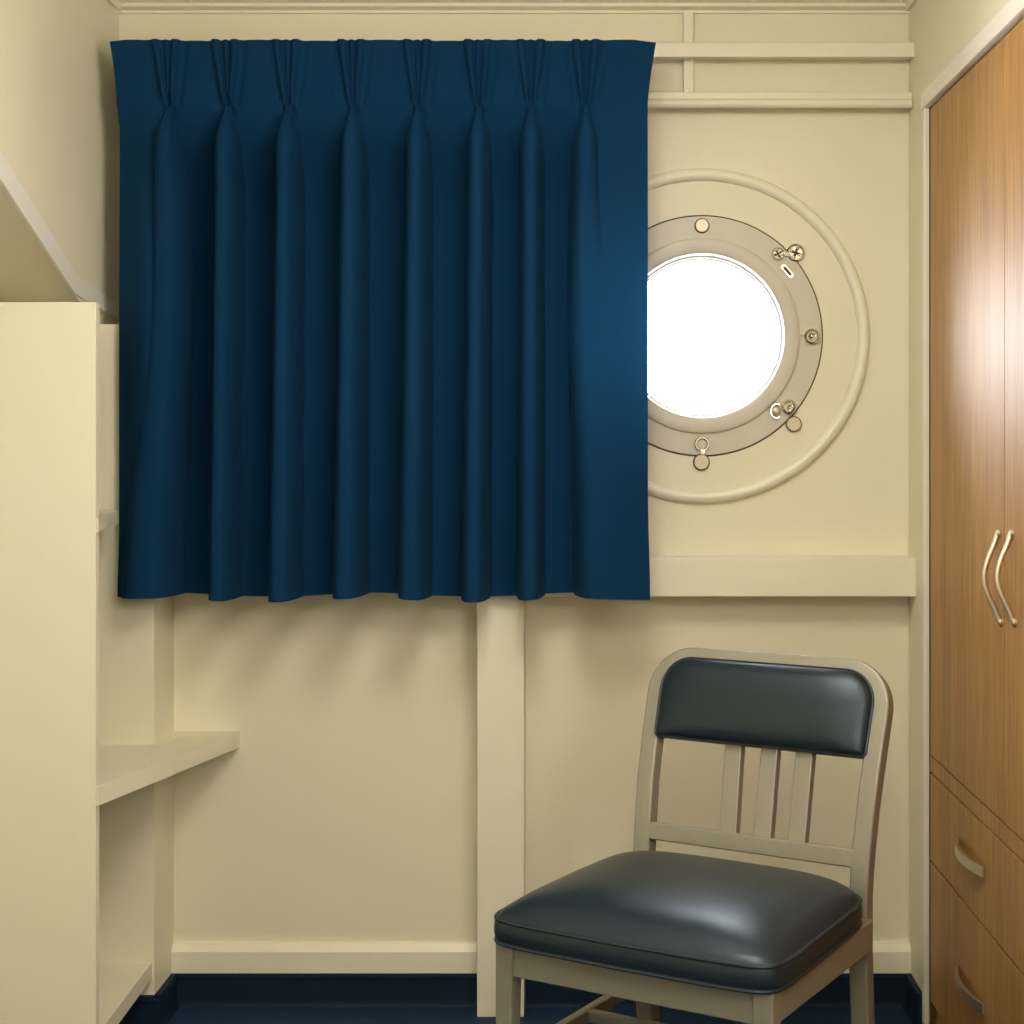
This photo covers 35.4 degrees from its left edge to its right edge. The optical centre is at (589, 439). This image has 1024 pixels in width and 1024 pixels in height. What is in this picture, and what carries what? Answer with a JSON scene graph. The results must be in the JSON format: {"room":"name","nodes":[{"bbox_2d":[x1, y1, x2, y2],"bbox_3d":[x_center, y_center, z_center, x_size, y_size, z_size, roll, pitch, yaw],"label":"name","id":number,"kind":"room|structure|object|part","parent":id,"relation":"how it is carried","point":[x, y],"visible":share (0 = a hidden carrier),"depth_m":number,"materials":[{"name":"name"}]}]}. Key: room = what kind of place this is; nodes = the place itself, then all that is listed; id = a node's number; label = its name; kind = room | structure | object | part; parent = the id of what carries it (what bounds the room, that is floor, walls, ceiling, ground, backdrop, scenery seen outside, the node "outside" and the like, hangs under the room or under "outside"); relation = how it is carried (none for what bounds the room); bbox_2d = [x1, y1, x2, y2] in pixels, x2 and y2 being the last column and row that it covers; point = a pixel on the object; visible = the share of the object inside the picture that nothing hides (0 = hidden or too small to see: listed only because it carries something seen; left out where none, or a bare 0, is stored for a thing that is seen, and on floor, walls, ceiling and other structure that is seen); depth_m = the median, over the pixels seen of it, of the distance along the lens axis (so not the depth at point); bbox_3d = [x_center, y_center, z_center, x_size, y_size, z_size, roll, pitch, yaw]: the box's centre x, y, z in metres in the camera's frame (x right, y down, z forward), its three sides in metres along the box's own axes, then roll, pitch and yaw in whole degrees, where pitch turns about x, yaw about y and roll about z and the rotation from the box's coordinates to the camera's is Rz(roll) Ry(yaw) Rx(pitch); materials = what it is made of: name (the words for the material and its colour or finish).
{"room":"ship interior","nodes":[
{"label":"ship interior","id":0,"kind":"room"},
{"bbox_2d":[0,0,118,316],"bbox_3d":[-1.378,0.138,1.460,0.684,2.204,4.120,0,0,0],"label":"wall","id":1,"kind":"structure","parent":0,"point":[59,120],"depth_m":3.16,"materials":[{"name":"beige paint"}]},
{"bbox_2d":[0,151,118,320],"bbox_3d":[-1.036,-0.512,2.855,0.008,0.500,1.330,0,0,0],"label":"trim","id":2,"kind":"structure","parent":1,"relation":"attached to","point":[9,182],"depth_m":3.05,"materials":[{"name":"beige paint"}]},
{"bbox_2d":[105,0,917,13],"bbox_3d":[-0.167,-0.950,1.460,1.738,0.027,4.120,0,0,0],"label":"trim","id":3,"kind":"structure","parent":1,"relation":"attached to","point":[121,6],"depth_m":3.49,"materials":[{"name":"beige paint"}]},
{"bbox_2d":[118,14,908,940],"bbox_3d":[-0.130,0.138,3.565,3.180,2.304,0.090,0,0,0],"label":"wall","id":4,"kind":"structure","parent":0,"point":[345,807],"depth_m":3.52,"materials":[{"name":"beige paint"}]},
{"bbox_2d":[99,312,173,994],"bbox_3d":[-1.268,0.484,3.441,0.705,1.513,0.158,0,0,0],"label":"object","id":5,"kind":"structure","parent":4,"relation":"attached to","point":[136,636],"depth_m":3.36,"materials":[{"name":"beige paint"}]},
{"bbox_2d":[119,941,476,1023],"bbox_3d":[-0.829,1.171,3.432,1.172,0.138,0.176,0,0,0],"label":"baseboard","id":6,"kind":"structure","parent":4,"relation":"attached to","point":[186,956],"depth_m":3.50,"materials":[{"name":"beige paint"}]},
{"bbox_2d":[177,973,476,1006],"bbox_3d":[-0.579,1.204,3.508,0.672,0.072,0.022,0,0,0],"label":"trim","id":7,"kind":"structure","parent":4,"relation":"attached to","point":[193,989],"depth_m":3.50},
{"bbox_2d":[110,39,655,602],"bbox_3d":[-0.428,-0.258,3.370,1.129,1.182,0.189,0,0,0],"label":"curtain","id":8,"kind":"object","parent":4,"relation":"hanging from","point":[383,304],"visible":1,"depth_m":3.33,"materials":[{"name":"blue fabric"}]},
{"bbox_2d":[477,595,525,1016],"bbox_3d":[-0.192,0.781,3.479,0.101,0.918,0.083,0,0,0],"label":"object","id":9,"kind":"structure","parent":4,"relation":"attached to","point":[501,620],"depth_m":3.44,"materials":[{"name":"beige paint"}]},
{"bbox_2d":[683,12,693,91],"bbox_3d":[0.216,-0.848,3.509,0.022,0.178,0.021,0,0,0],"label":"trim","id":10,"kind":"structure","parent":4,"relation":"attached to","point":[688,17],"depth_m":3.50,"materials":[{"name":"beige paint"}]},
{"bbox_2d":[525,973,905,1006],"bbox_3d":[0.280,1.204,3.508,0.844,0.072,0.022,0,0,0],"label":"trim","id":11,"kind":"structure","parent":4,"relation":"attached to","point":[889,988],"depth_m":3.50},
{"bbox_2d":[543,555,915,596],"bbox_3d":[0.222,0.295,3.482,0.961,0.085,0.076,0,0,0],"label":"trim","id":12,"kind":"structure","parent":4,"relation":"attached to","point":[670,575],"depth_m":3.44,"materials":[{"name":"beige paint"}]},
{"bbox_2d":[648,168,869,502],"bbox_3d":[0.246,-0.229,3.535,0.737,0.737,0.075,0,0,0],"label":"window","id":13,"kind":"structure","parent":4,"relation":"in","point":[812,287],"depth_m":3.51,"materials":[{"name":"beige paint"}]},
{"bbox_3d":[0.244,0.048,3.510,0.033,0.033,0.010,0,0,0],"label":"knob","id":14,"kind":"part","parent":13,"relation":"part of","materials":[{"name":"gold metal"}]},
{"bbox_3d":[0.245,0.009,3.510,0.034,0.034,0.003,0,0,0],"label":"hook seat","id":15,"kind":"part","parent":13,"relation":"part of","materials":[{"name":"grey paint"}]},
{"bbox_3d":[0.245,-0.470,3.507,0.029,0.029,0.008,0,0,0],"label":"knob","id":16,"kind":"part","parent":13,"relation":"part of","materials":[{"name":"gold metal"}]},
{"bbox_3d":[0.433,-0.370,3.510,0.028,0.031,0.005,0,0,0],"label":"slot plate","id":17,"kind":"part","parent":13,"relation":"part of","materials":[{"name":"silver metal"}]},
{"bbox_3d":[0.447,-0.035,3.510,0.031,0.031,0.010,0,0,0],"label":"knob","id":18,"kind":"part","parent":13,"relation":"part of","materials":[{"name":"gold metal"}]},
{"bbox_2d":[648,92,911,107],"bbox_3d":[-0.150,-0.740,3.494,1.703,0.037,0.052,0,0,0],"label":"trim","id":19,"kind":"structure","parent":4,"relation":"attached to","point":[655,99],"depth_m":3.47,"materials":[{"name":"beige paint"}]},
{"bbox_2d":[653,42,913,59],"bbox_3d":[-0.149,-0.845,3.492,1.705,0.032,0.056,0,0,0],"label":"trim","id":20,"kind":"structure","parent":4,"relation":"attached to","point":[663,50],"depth_m":3.46,"materials":[{"name":"beige paint"}]},
{"bbox_2d":[843,941,910,972],"bbox_3d":[0.280,1.134,3.509,0.844,0.064,0.022,0,0,0],"label":"baseboard","id":21,"kind":"structure","parent":4,"relation":"attached to","point":[888,956],"depth_m":3.50,"materials":[{"name":"beige paint"}]},
{"bbox_2d":[907,15,908,939],"bbox_3d":[0.700,0.083,3.518,0.004,2.034,0.004,0,0,0],"label":"trim","id":22,"kind":"structure","parent":4,"relation":"attached to","point":[908,15],"depth_m":3.52,"materials":[{"name":"beige paint"}]},
{"bbox_2d":[168,1007,911,1023],"bbox_3d":[-0.130,1.270,1.460,3.180,0.060,4.320,0,0,0],"label":"floor","id":23,"kind":"structure","parent":0,"point":[183,1015],"depth_m":3.45,"materials":[{"name":"blue carpet"}]},
{"bbox_2d":[0,302,239,1023],"bbox_3d":[-1.185,0.492,3.238,0.830,1.495,0.563,0,0,0],"label":"shelf unit","id":24,"kind":"object","parent":23,"relation":"on","point":[56,774],"visible":1,"depth_m":2.96,"materials":[{"name":"beige laminate"}]},
{"bbox_3d":[-1.256,0.492,2.968,0.687,1.495,0.022,0,0,0],"label":"panel","id":25,"kind":"part","parent":24,"relation":"part of","materials":[{"name":"beige laminate"}]},
{"bbox_3d":[-1.254,0.158,3.158,0.691,0.027,0.400,0,0,0],"label":"shelf","id":26,"kind":"part","parent":24,"relation":"part of","materials":[{"name":"beige laminate"}]},
{"bbox_3d":[-1.254,1.114,3.160,0.691,0.034,0.404,0,0,0],"label":"shelf","id":27,"kind":"part","parent":24,"relation":"part of","materials":[{"name":"beige laminate"}]},
{"bbox_3d":[-1.185,0.658,3.239,0.830,0.036,0.562,0,0,0],"label":"shelf","id":28,"kind":"part","parent":24,"relation":"part of","materials":[{"name":"beige laminate"}]},
{"bbox_2d":[494,648,893,1023],"bbox_3d":[0.198,0.817,2.693,0.511,0.852,0.616,0,0,30],"label":"chair","id":29,"kind":"object","parent":23,"relation":"on","point":[743,942],"visible":1,"depth_m":2.65,"materials":[{"name":"black leather"}]},
{"bbox_3d":[-0.130,1.024,2.579,0.034,0.433,0.034,0,0,30],"label":"leg","id":30,"kind":"part","parent":29,"relation":"part of","materials":[{"name":"beige metal"}]},
{"bbox_3d":[0.065,0.834,2.465,0.425,0.052,0.022,0,0,30],"label":"seat rail","id":31,"kind":"part","parent":29,"relation":"part of","materials":[{"name":"beige metal"}]},
{"bbox_2d":[494,851,861,989],"bbox_3d":[0.158,0.761,2.625,0.508,0.088,0.455,0,0,30],"label":"seat cushion","id":32,"kind":"object","parent":29,"relation":"on","point":[694,921],"depth_m":2.50,"materials":[{"name":"black leather"}]},
{"bbox_3d":[0.283,0.717,2.840,0.409,0.034,0.026,0,0,30],"label":"rail","id":33,"kind":"part","parent":29,"relation":"part of","materials":[{"name":"beige metal"}]},
{"bbox_3d":[0.306,0.817,2.893,0.476,0.852,0.159,0,0,30],"label":"frame","id":34,"kind":"part","parent":29,"relation":"part of","materials":[{"name":"beige metal"}]},
{"bbox_2d":[656,658,870,758],"bbox_3d":[0.316,0.484,2.910,0.417,0.150,0.096,0,0,30],"label":"cushion","id":35,"kind":"object","parent":29,"relation":"on","point":[807,707],"depth_m":2.88,"materials":[{"name":"black leather"}]},
{"bbox_3d":[0.260,1.024,2.352,0.034,0.433,0.034,0,0,30],"label":"leg","id":36,"kind":"part","parent":29,"relation":"part of","materials":[{"name":"beige metal"}]},
{"bbox_3d":[0.367,0.834,2.530,0.022,0.052,0.394,0,0,30],"label":"seat rail","id":37,"kind":"part","parent":29,"relation":"part of","materials":[{"name":"beige metal"}]},
{"bbox_2d":[929,18,1023,1023],"bbox_3d":[0.991,0.274,2.667,0.633,1.932,1.356,0,0,0],"label":"wardrobe","id":38,"kind":"object","parent":23,"relation":"on","point":[976,129],"visible":1,"depth_m":2.94,"materials":[{"name":"brown wood"}]},
{"bbox_3d":[0.718,-0.017,3.028,0.021,1.343,0.590,0,0,0],"label":"door","id":39,"kind":"part","parent":38,"relation":"part of","materials":[{"name":"brown wood"}]},
{"bbox_3d":[0.695,1.018,2.964,0.022,0.019,0.210,0,0,0],"label":"handle","id":40,"kind":"part","parent":38,"relation":"part of","materials":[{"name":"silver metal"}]},
{"bbox_3d":[0.695,0.772,2.964,0.022,0.019,0.210,0,0,0],"label":"handle","id":41,"kind":"part","parent":38,"relation":"part of","materials":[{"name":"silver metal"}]},
{"bbox_2d":[921,0,1023,1023],"bbox_3d":[0.714,0.255,2.669,0.036,1.970,1.401,0,0,0],"label":"trim","id":42,"kind":"structure","parent":38,"relation":"attached to","point":[1011,14],"depth_m":3.35,"materials":[{"name":"beige paint"}]},
{"bbox_3d":[0.723,0.674,2.661,0.028,0.033,1.345,0,0,0],"label":"rail","id":43,"kind":"part","parent":38,"relation":"part of","materials":[{"name":"brown wood"}]},
{"bbox_3d":[0.718,1.021,2.658,0.021,0.289,1.332,0,0,0],"label":"drawer","id":44,"kind":"part","parent":38,"relation":"part of","materials":[{"name":"brown wood"}]},
{"bbox_3d":[0.718,0.783,2.658,0.021,0.179,1.332,0,0,0],"label":"drawer","id":45,"kind":"part","parent":38,"relation":"part of","materials":[{"name":"brown wood"}]},
{"bbox_3d":[0.692,0.238,2.756,0.036,0.164,0.024,0,0,0],"label":"handle","id":46,"kind":"part","parent":38,"relation":"part of","materials":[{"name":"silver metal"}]},
{"bbox_3d":[0.692,0.230,2.668,0.036,0.159,0.024,0,0,0],"label":"handle","id":47,"kind":"part","parent":38,"relation":"part of","materials":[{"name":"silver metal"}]},
{"bbox_3d":[0.718,-0.017,2.361,0.021,1.343,0.738,0,0,0],"label":"door","id":48,"kind":"part","parent":38,"relation":"part of","materials":[{"name":"brown wood"}]},
{"bbox_2d":[909,0,1009,1023],"bbox_3d":[1.081,0.138,1.460,0.758,2.204,4.120,0,0,0],"label":"wall","id":49,"kind":"structure","parent":0,"point":[939,30],"depth_m":3.42,"materials":[{"name":"beige paint"}]},
{"bbox_2d":[903,973,921,1023],"bbox_3d":[0.693,1.203,3.437,0.018,0.074,0.136,0,0,0],"label":"baseboard","id":50,"kind":"structure","parent":49,"relation":"attached to","point":[912,1006],"depth_m":3.42,"materials":[{"name":"paint"}]}
]}

